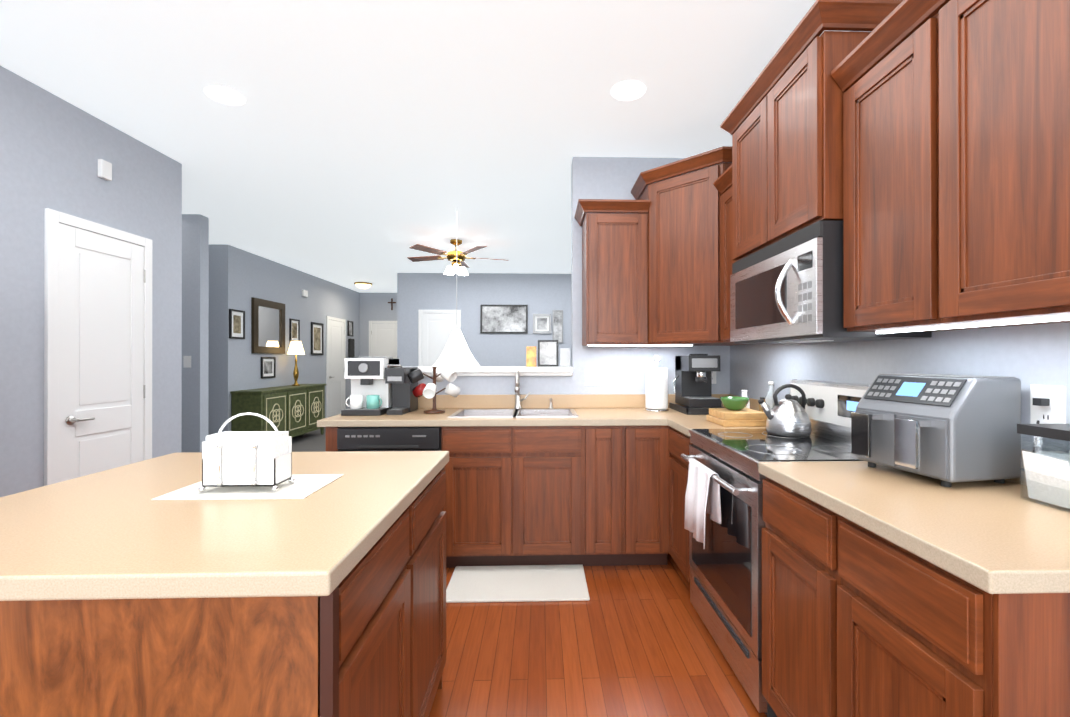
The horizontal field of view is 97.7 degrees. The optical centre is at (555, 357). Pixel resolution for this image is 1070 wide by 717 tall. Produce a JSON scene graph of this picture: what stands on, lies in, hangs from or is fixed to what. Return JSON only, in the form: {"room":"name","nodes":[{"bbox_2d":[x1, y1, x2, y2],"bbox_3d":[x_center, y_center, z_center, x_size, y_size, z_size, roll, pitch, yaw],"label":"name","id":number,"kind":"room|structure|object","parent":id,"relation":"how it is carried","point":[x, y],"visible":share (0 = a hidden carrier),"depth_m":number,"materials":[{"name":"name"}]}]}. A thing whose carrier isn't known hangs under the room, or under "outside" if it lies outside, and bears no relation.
{"room":"kitchen","nodes":[
{"label":"kitchen","id":0,"kind":"room"},
{"bbox_2d":[0,65,181,496],"bbox_3d":[-4.825,-0.100,0.390,4.190,2.750,6.160,0,0,-2],"label":"wall","id":1,"kind":"structure","parent":0,"point":[54,148],"depth_m":2.59,"materials":[{"name":"paint"}]},
{"bbox_2d":[44,208,151,485],"bbox_3d":[-2.775,0.230,2.900,0.064,2.100,0.690,0,0,-2],"label":"door","id":2,"kind":"structure","parent":1,"relation":"attached to","point":[98,352],"depth_m":2.83,"materials":[{"name":"white wood"}]},
{"bbox_2d":[98,159,111,180],"bbox_3d":[-2.793,-1.165,2.897,0.028,0.110,0.070,0,0,-2],"label":"smoke detector","id":3,"kind":"object","parent":1,"relation":"attached to","point":[104,169],"visible":0.96,"depth_m":2.89,"materials":[{"name":"white plastic"}]},
{"bbox_2d":[181,214,208,452],"bbox_3d":[-5.342,-0.092,4.777,3.430,2.750,0.120,0,0,-2],"label":"wall","id":4,"kind":"structure","parent":0,"point":[195,309],"depth_m":4.77,"materials":[{"name":"paint"}]},
{"bbox_2d":[183,356,190,367],"bbox_3d":[-3.751,0.039,4.760,0.075,0.120,0.010,0,0,-2],"label":"switch","id":5,"kind":"object","parent":4,"relation":"attached to","point":[186,361],"visible":1,"depth_m":4.76,"materials":[{"name":"white plastic"}]},
{"bbox_2d":[208,244,359,434],"bbox_3d":[-5.731,-0.086,8.286,2.870,2.750,4.600,0,0,-2],"label":"wall","id":6,"kind":"structure","parent":0,"point":[239,278],"depth_m":6.64,"materials":[{"name":"paint"}]},
{"bbox_2d":[229,309,244,338],"bbox_3d":[-4.218,-0.444,6.195,0.024,0.380,0.295,0,0,-2],"label":"picture frame","id":7,"kind":"object","parent":6,"relation":"attached to","point":[236,324],"visible":0.98,"depth_m":6.18,"materials":[{"name":"black wood"}]},
{"bbox_2d":[251,297,284,353],"bbox_3d":[-4.232,-0.453,6.915,0.039,0.780,0.795,0,0,-2],"label":"mirror","id":8,"kind":"object","parent":6,"relation":"attached to","point":[267,326],"visible":1,"depth_m":6.87,"materials":[{"name":"brown metal"}]},
{"bbox_2d":[261,357,275,377],"bbox_3d":[-4.239,0.142,6.901,0.024,0.310,0.340,0,0,-2],"label":"picture frame","id":9,"kind":"object","parent":6,"relation":"attached to","point":[268,367],"visible":0.98,"depth_m":6.91,"materials":[{"name":"black"}]},
{"bbox_2d":[289,319,299,341],"bbox_3d":[-4.263,-0.447,7.642,0.024,0.370,0.280,0,0,-2],"label":"picture frame","id":10,"kind":"object","parent":6,"relation":"attached to","point":[294,329],"visible":0.83,"depth_m":7.64,"materials":[{"name":"black"}]},
{"bbox_2d":[302,290,307,296],"bbox_3d":[-4.265,-1.096,7.953,0.040,0.110,0.140,0,0,-2],"label":"door chime","id":11,"kind":"object","parent":6,"relation":"attached to","point":[304,293],"visible":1,"depth_m":7.92,"materials":[{"name":"white plastic"}]},
{"bbox_2d":[311,322,323,354],"bbox_3d":[-4.287,-0.341,8.416,0.024,0.580,0.430,0,0,-2],"label":"framed picture","id":12,"kind":"object","parent":6,"relation":"attached to","point":[317,338],"visible":1,"depth_m":8.43,"materials":[{"name":"black wood"}]},
{"bbox_2d":[326,316,345,417],"bbox_3d":[-4.292,0.251,9.206,0.064,2.080,0.830,0,0,-2],"label":"door","id":13,"kind":"structure","parent":6,"relation":"attached to","point":[335,365],"depth_m":9.17,"materials":[{"name":"white wood"}]},
{"bbox_2d":[347,321,352,336],"bbox_3d":[-4.332,-0.618,9.886,0.024,0.320,0.250,0,0,-2],"label":"picture","id":14,"kind":"object","parent":6,"relation":"attached to","point":[349,328],"visible":1,"depth_m":9.86,"materials":[{"name":"black"}]},
{"bbox_2d":[348,338,354,356],"bbox_3d":[-4.315,-0.208,9.891,0.059,0.400,0.220,0,0,-2],"label":"picture frame","id":15,"kind":"object","parent":6,"relation":"hanging from","point":[351,347],"visible":1,"depth_m":9.82,"materials":[{"name":"black"}]},
{"bbox_2d":[292,427,325,451],"bbox_3d":[-1.981,1.323,3.998,10.100,0.078,13.400,0,0,-2],"label":"floor carpet","id":16,"kind":"object","parent":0,"point":[313,441],"depth_m":7.11,"materials":[{"name":"grey carpet"}]},
{"bbox_2d":[230,384,325,436],"bbox_3d":[-4.045,0.862,6.986,0.400,0.850,1.840,0,0,-2],"label":"sideboard","id":17,"kind":"object","parent":16,"relation":"on","point":[294,411],"visible":0.88,"depth_m":6.58,"materials":[{"name":"green wood"}]},
{"bbox_2d":[287,341,304,385],"bbox_3d":[-4.066,0.086,7.327,0.250,0.700,0.250,0,0,-2],"label":"table lamp","id":18,"kind":"object","parent":17,"relation":"on","point":[295,348],"visible":1,"depth_m":7.29,"materials":[{"name":"gold metal"}]},
{"bbox_2d":[359,293,396,356],"bbox_3d":[-3.578,-0.082,10.544,1.575,2.750,0.220,0,0,-2],"label":"wall","id":19,"kind":"structure","parent":0,"point":[375,306],"depth_m":10.42,"materials":[{"name":"paint"}]},
{"bbox_2d":[369,321,396,357],"bbox_3d":[-3.791,0.233,10.395,0.720,2.120,0.064,0,0,-2],"label":"door","id":20,"kind":"structure","parent":19,"relation":"attached to","point":[382,340],"depth_m":10.41,"materials":[{"name":"white wood"}]},
{"bbox_2d":[388,298,395,309],"bbox_3d":[-3.642,-1.197,10.424,0.180,0.260,0.019,0,0,-2],"label":"cross","id":21,"kind":"object","parent":19,"relation":"attached to","point":[391,302],"visible":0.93,"depth_m":10.41,"materials":[{"name":"brown wood"}]},
{"bbox_2d":[0,0,828,292],"bbox_3d":[-1.981,-1.518,4.003,10.100,0.100,13.400,0,0,-2],"label":"ceiling","id":22,"kind":"structure","parent":0,"point":[347,143],"depth_m":2.67,"materials":[{"name":"white paint"}]},
{"bbox_2d":[204,86,245,105],"bbox_3d":[-1.850,-1.467,2.620,0.190,0.004,0.190,0,0,-2],"label":"recessed light","id":23,"kind":"object","parent":22,"relation":"in","point":[224,95],"visible":1,"depth_m":2.62,"materials":[{"name":"white plastic"}]},
{"bbox_2d":[354,282,371,288],"bbox_3d":[-3.751,-1.404,9.130,0.340,0.109,0.340,0,0,-2],"label":"light","id":24,"kind":"object","parent":22,"relation":"attached to","point":[363,285],"visible":1,"depth_m":9.03,"materials":[{"name":"white glass"}]},
{"bbox_2d":[434,207,479,365],"bbox_3d":[-0.954,-0.693,4.534,0.446,1.546,0.446,0,0,-2],"label":"pendant lamp","id":25,"kind":"object","parent":22,"relation":"hanging from","point":[456,352],"visible":1,"depth_m":4.44,"materials":[{"name":"white"}]},
{"bbox_2d":[407,239,508,275],"bbox_3d":[-1.236,-1.257,5.869,1.299,0.414,1.235,0,0,-2],"label":"ceiling fan","id":26,"kind":"object","parent":22,"relation":"hanging from","point":[451,257],"visible":0.92,"depth_m":5.77,"materials":[{"name":"brown wood"}]},
{"bbox_2d":[611,81,645,100],"bbox_3d":[0.404,-1.467,2.570,0.190,0.004,0.190,0,0,-2],"label":"recessed light","id":27,"kind":"object","parent":22,"relation":"in","point":[627,90],"visible":1,"depth_m":2.56,"materials":[{"name":"white plastic"}]},
{"bbox_2d":[397,273,570,366],"bbox_3d":[0.073,-0.084,9.437,5.655,2.750,2.660,0,0,-2],"label":"wall","id":28,"kind":"structure","parent":0,"point":[538,293],"depth_m":8.07,"materials":[{"name":"paint"}]},
{"bbox_2d":[418,310,460,365],"bbox_3d":[-1.986,0.230,8.009,0.720,2.117,0.064,0,0,-2],"label":"door","id":29,"kind":"structure","parent":28,"relation":"attached to","point":[436,328],"depth_m":8.03,"materials":[{"name":"white wood"}]},
{"bbox_2d":[480,305,527,333],"bbox_3d":[-0.880,-0.670,8.065,0.813,0.497,0.024,0,0,-2],"label":"framed picture","id":30,"kind":"object","parent":28,"relation":"attached to","point":[507,319],"visible":0.98,"depth_m":8.06,"materials":[{"name":"black"}]},
{"bbox_2d":[533,314,550,333],"bbox_3d":[-0.225,-0.591,8.085,0.316,0.340,0.024,0,0,-2],"label":"framed picture","id":31,"kind":"object","parent":28,"relation":"attached to","point":[541,323],"visible":0.94,"depth_m":8.08,"materials":[{"name":"silver metal"}]},
{"bbox_2d":[553,310,562,342],"bbox_3d":[0.046,-0.545,8.093,0.181,0.567,0.024,0,0,-2],"label":"picture frame","id":32,"kind":"object","parent":28,"relation":"attached to","point":[558,325],"visible":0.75,"depth_m":8.09,"materials":[{"name":"silver metal"}]},
{"bbox_2d":[418,157,729,394],"bbox_3d":[-0.064,-0.094,3.475,2.700,2.750,0.150,0,0,-2],"label":"wall","id":33,"kind":"structure","parent":0,"point":[605,178],"depth_m":3.41,"materials":[{"name":"paint"}]},
{"bbox_2d":[417,366,572,375],"bbox_3d":[-0.664,0.098,3.456,1.579,0.065,0.240,0,0,-2],"label":"ledge","id":34,"kind":"object","parent":33,"relation":"on","point":[503,371],"depth_m":3.35,"materials":[{"name":"white"}]},
{"bbox_2d":[526,346,535,366],"bbox_3d":[-0.177,-0.010,3.481,0.075,0.150,0.050,0,0,-2],"label":"box","id":35,"kind":"object","parent":34,"relation":"on","point":[530,356],"visible":0.93,"depth_m":3.46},
{"bbox_2d":[538,340,557,366],"bbox_3d":[-0.053,-0.035,3.527,0.155,0.200,0.017,0,0,-2],"label":"framed picture","id":36,"kind":"object","parent":34,"relation":"on","point":[547,353],"visible":0.93,"depth_m":3.52,"materials":[{"name":"black"}]},
{"bbox_2d":[560,348,569,366],"bbox_3d":[0.073,-0.002,3.494,0.075,0.135,0.060,0,0,-2],"label":"block","id":37,"kind":"object","parent":34,"relation":"on","point":[564,357],"visible":0.86,"depth_m":3.46,"materials":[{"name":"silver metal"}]},
{"bbox_2d":[578,199,637,345],"bbox_3d":[0.406,-0.561,3.243,0.410,0.942,0.336,0,0,-2],"label":"upper cabinet","id":38,"kind":"object","parent":33,"relation":"attached to","point":[609,227],"depth_m":3.08,"materials":[{"name":"brown wood"}]},
{"bbox_2d":[712,371,715,383],"bbox_3d":[1.148,0.131,3.433,0.075,0.120,0.008,0,0,-2],"label":"electrical outlet","id":39,"kind":"object","parent":33,"relation":"attached to","point":[713,377],"visible":0.35,"depth_m":3.43,"materials":[{"name":"white plastic"}]},
{"bbox_2d":[429,554,766,716],"bbox_3d":[-0.675,1.300,0.437,4.150,0.050,6.200,0,0,-2],"label":"floor","id":40,"kind":"structure","parent":0,"point":[631,641],"depth_m":1.99,"materials":[{"name":"brown wood"}]},
{"bbox_2d":[0,451,448,716],"bbox_3d":[-0.921,0.820,1.291,1.050,0.915,1.040,0,0,-2],"label":"kitchen island","id":41,"kind":"object","parent":40,"relation":"on","point":[122,594],"visible":1,"depth_m":0.84,"materials":[{"name":"brown wood"}]},
{"bbox_2d":[151,474,343,499],"bbox_3d":[-0.837,0.360,1.312,0.380,0.003,0.245,0,0,-2],"label":"placemat","id":42,"kind":"object","parent":41,"relation":"on","point":[303,486],"visible":0.71,"depth_m":1.25,"materials":[{"name":"fabric"}]},
{"bbox_2d":[198,412,294,492],"bbox_3d":[-0.843,0.254,1.282,0.208,0.208,0.106,0,0,-2],"label":"napkin holder","id":43,"kind":"object","parent":42,"relation":"on","point":[246,458],"visible":1,"depth_m":1.24,"materials":[{"name":"silver metal"}]},
{"bbox_2d":[337,427,440,451],"bbox_3d":[-0.986,0.844,3.037,0.598,0.863,0.624,0,0,-2],"label":"dishwasher","id":44,"kind":"object","parent":40,"relation":"on","point":[388,438],"visible":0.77,"depth_m":2.73,"materials":[{"name":"grey"}]},
{"bbox_2d":[441,438,524,567],"bbox_3d":[-0.441,0.843,3.069,0.486,0.874,0.625,0,0,-2],"label":"base cabinet","id":45,"kind":"object","parent":40,"relation":"on","point":[484,507],"depth_m":2.76,"materials":[{"name":"brown wood"}]},
{"bbox_2d":[317,406,765,437],"bbox_3d":[-0.048,0.385,2.883,2.696,0.040,1.025,0,0,-2],"label":"countertop","id":46,"kind":"structure","parent":45,"relation":"on","point":[595,421],"depth_m":2.77,"materials":[{"name":"beige stone"}]},
{"bbox_2d":[341,357,398,415],"bbox_3d":[-1.226,0.178,3.128,0.245,0.372,0.390,0,0,-2],"label":"espresso machine","id":47,"kind":"object","parent":46,"relation":"on","point":[371,393],"visible":0.96,"depth_m":2.98,"materials":[{"name":"white plastic"}]},
{"bbox_2d":[385,365,417,414],"bbox_3d":[-1.029,0.203,3.141,0.120,0.322,0.356,0,0,-2],"label":"pod coffee maker","id":48,"kind":"object","parent":46,"relation":"on","point":[404,400],"visible":1,"depth_m":3.12,"materials":[{"name":"black plastic"}]},
{"bbox_2d":[407,366,459,413],"bbox_3d":[-0.803,0.209,3.106,0.323,0.310,0.350,0,0,-2],"label":"mug tree","id":49,"kind":"object","parent":46,"relation":"on","point":[428,390],"visible":1,"depth_m":3.07,"materials":[{"name":"white ceramic"}]},
{"bbox_2d":[445,406,580,417],"bbox_3d":[-0.262,0.459,3.083,0.800,0.198,0.440,0,0,-2],"label":"sink","id":50,"kind":"object","parent":46,"relation":"in","point":[466,411],"depth_m":3.27,"materials":[{"name":"silver metal"}]},
{"bbox_2d":[513,370,532,409],"bbox_3d":[-0.233,0.225,3.267,0.120,0.282,0.186,0,0,-2],"label":"faucet","id":51,"kind":"object","parent":46,"relation":"on","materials":[{"name":"silver metal"}]},
{"bbox_2d":[645,355,668,411],"bbox_3d":[0.703,0.173,3.233,0.164,0.382,0.164,0,0,-2],"label":"paper towel holder","id":52,"kind":"object","parent":46,"relation":"on","point":[656,389],"visible":1,"depth_m":3.17,"materials":[{"name":"white paper"}]},
{"bbox_2d":[669,354,724,414],"bbox_3d":[0.968,0.168,3.191,0.295,0.392,0.400,0,0,-2],"label":"espresso machine","id":53,"kind":"object","parent":46,"relation":"on","point":[692,385],"visible":0.9,"depth_m":3.14,"materials":[{"name":"black plastic"}]},
{"bbox_2d":[706,396,767,426],"bbox_3d":[1.009,0.292,2.592,0.250,0.142,0.260,0,0,-2],"label":"block","id":54,"kind":"object","parent":46,"relation":"on","point":[734,412],"visible":0.9,"depth_m":2.50,"materials":[{"name":"brown wood"}]},
{"bbox_2d":[720,396,748,410],"bbox_3d":[1.003,0.257,2.612,0.156,0.070,0.156,0,0,-2],"label":"bowl","id":55,"kind":"object","parent":54,"relation":"on","point":[731,403],"depth_m":2.57,"materials":[{"name":"green ceramic"}]},
{"bbox_2d":[741,390,749,408],"bbox_3d":[1.137,0.279,2.806,0.060,0.170,0.060,0,0,-2],"label":"bottle","id":56,"kind":"object","parent":46,"relation":"on","point":[744,393],"visible":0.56,"depth_m":2.79,"materials":[{"name":"white plastic"}]},
{"bbox_2d":[759,397,764,411],"bbox_3d":[1.234,0.298,2.759,0.056,0.130,0.056,0,0,-2],"label":"bottle","id":57,"kind":"object","parent":46,"relation":"on","point":[760,407],"visible":0.19,"depth_m":2.75,"materials":[{"name":"brown"}]},
{"bbox_2d":[765,381,777,408],"bbox_3d":[1.213,0.248,2.619,0.064,0.230,0.064,0,0,-2],"label":"clear bottle","id":58,"kind":"object","parent":46,"relation":"on","point":[769,401],"visible":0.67,"depth_m":2.60,"materials":[{"name":"white"}]},
{"bbox_2d":[446,565,589,602],"bbox_3d":[-0.211,1.272,2.647,0.775,0.014,0.410,0,0,-2],"label":"area rug","id":59,"kind":"object","parent":40,"relation":"on","point":[510,583],"visible":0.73,"depth_m":2.61,"materials":[{"name":"fabric"}]},
{"bbox_2d":[525,438,596,565],"bbox_3d":[-0.049,0.843,3.082,0.558,0.874,0.625,0,0,-2],"label":"base cabinet","id":60,"kind":"object","parent":40,"relation":"on","point":[572,479],"depth_m":2.78,"materials":[{"name":"brown wood"}]},
{"bbox_2d":[597,438,608,565],"bbox_3d":[0.278,0.843,3.092,0.384,0.874,0.625,0,0,-2],"label":"base cabinet","id":61,"kind":"object","parent":40,"relation":"on","point":[602,443],"depth_m":2.79,"materials":[{"name":"brown wood"}]},
{"bbox_2d":[609,438,660,565],"bbox_3d":[0.508,0.843,3.073,0.362,0.874,0.677,0,0,-2],"label":"base cabinet","id":62,"kind":"object","parent":40,"relation":"on","point":[634,463],"depth_m":2.79,"materials":[{"name":"brown wood"}]},
{"bbox_2d":[661,434,693,582],"bbox_3d":[0.970,0.842,2.612,0.677,0.874,0.418,0,0,-2],"label":"base cabinet","id":63,"kind":"object","parent":40,"relation":"on","point":[674,469],"depth_m":2.68,"materials":[{"name":"brown wood"}]},
{"bbox_2d":[681,380,869,716],"bbox_3d":[0.959,0.696,2.020,0.733,1.165,0.756,0,0,-2],"label":"range","id":64,"kind":"object","parent":40,"relation":"on","point":[724,523],"visible":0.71,"depth_m":1.92,"materials":[{"name":"grey metal"}]},
{"bbox_2d":[684,458,721,548],"bbox_3d":[0.637,0.624,2.047,0.092,0.310,0.291,0,0,-2],"label":"towel","id":65,"kind":"object","parent":64,"relation":"hanging from","point":[703,496],"depth_m":2.00,"materials":[{"name":"fabric"}]},
{"bbox_2d":[758,384,811,436],"bbox_3d":[1.073,0.242,2.194,0.242,0.238,0.194,0,0,-2],"label":"kettle","id":66,"kind":"object","parent":64,"relation":"on","point":[788,416],"visible":1,"depth_m":2.14,"materials":[{"name":"silver metal"}]},
{"bbox_2d":[758,449,1069,716],"bbox_3d":[1.037,0.769,1.219,0.631,1.015,0.843,0,0,-2],"label":"base cabinet","id":67,"kind":"object","parent":40,"relation":"on","point":[889,592],"visible":0.9,"depth_m":1.05,"materials":[{"name":"brown wood"}]},
{"bbox_2d":[851,374,1020,486],"bbox_3d":[1.139,0.208,1.445,0.312,0.307,0.320,0,0,-12],"label":"air fryer","id":68,"kind":"object","parent":67,"relation":"on","point":[947,430],"visible":1,"depth_m":1.31,"materials":[{"name":"grey metal"}]},
{"bbox_2d":[1021,398,1049,470],"bbox_3d":[1.319,0.217,1.336,0.048,0.213,0.134,0,0,-2],"label":"cord","id":69,"kind":"object","parent":68,"relation":"attached to","point":[1041,401],"visible":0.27,"depth_m":1.28,"materials":[{"name":"black plastic"}]},
{"bbox_2d":[1017,424,1069,512],"bbox_3d":[1.256,0.265,1.137,0.139,0.191,0.133,0,0,-2],"label":"canister","id":70,"kind":"object","parent":67,"relation":"on","point":[1047,474],"visible":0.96,"depth_m":1.14,"materials":[{"name":"clear glass"},{"name":"flour"},{"name":"black plastic"}]},
{"bbox_2d":[730,31,1069,452],"bbox_3d":[1.453,-0.099,0.551,0.150,2.750,6.090,0,0,-2],"label":"wall","id":71,"kind":"structure","parent":0,"point":[1028,355],"depth_m":1.68,"materials":[{"name":"paint"}]},
{"bbox_2d":[631,146,746,345],"bbox_3d":[0.922,-0.656,3.054,0.748,1.132,0.746,0,0,-2],"label":"upper cabinet","id":72,"kind":"object","parent":71,"relation":"attached to","point":[680,217],"depth_m":2.92,"materials":[{"name":"brown wood"}]},
{"bbox_2d":[722,172,734,343],"bbox_3d":[1.142,-0.562,2.584,0.336,0.942,0.348,0,0,-2],"label":"upper cabinet","id":73,"kind":"object","parent":71,"relation":"attached to","point":[726,272],"depth_m":2.68,"materials":[{"name":"brown wood"}]},
{"bbox_2d":[726,88,754,267],"bbox_3d":[1.117,-0.857,2.185,0.411,0.734,0.440,0,0,-2],"label":"upper cabinet","id":74,"kind":"object","parent":71,"relation":"attached to","point":[740,122],"depth_m":2.30,"materials":[{"name":"brown wood"}]},
{"bbox_2d":[754,4,897,251],"bbox_3d":[1.127,-0.857,1.869,0.411,0.734,0.440,0,0,-2],"label":"upper cabinet","id":75,"kind":"object","parent":71,"relation":"attached to","point":[796,97],"depth_m":1.75,"materials":[{"name":"brown wood"}]},
{"bbox_2d":[730,220,931,343],"bbox_3d":[1.085,-0.276,2.025,0.482,0.415,0.750,0,0,-2],"label":"microwave","id":76,"kind":"object","parent":75,"relation":"attached to","point":[789,289],"visible":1,"depth_m":1.79,"materials":[{"name":"silver metal"}]},
{"bbox_2d":[838,4,905,333],"bbox_3d":[1.179,-0.549,1.414,0.336,0.912,0.460,0,0,-2],"label":"upper cabinet","id":77,"kind":"object","parent":71,"relation":"attached to","point":[871,170],"depth_m":1.49,"materials":[{"name":"brown wood"}]},
{"bbox_2d":[902,0,1069,331],"bbox_3d":[1.189,-0.549,1.067,0.336,0.912,0.518,0,0,-2],"label":"upper cabinet","id":78,"kind":"object","parent":71,"relation":"attached to","point":[920,149],"depth_m":1.12,"materials":[{"name":"brown wood"}]},
{"bbox_2d":[1030,384,1065,423],"bbox_3d":[1.350,0.143,1.281,0.008,0.135,0.085,0,0,-2],"label":"outlet","id":79,"kind":"object","parent":71,"relation":"attached to","point":[1054,412],"visible":0.81,"depth_m":1.27,"materials":[{"name":"white plastic"}]}
]}

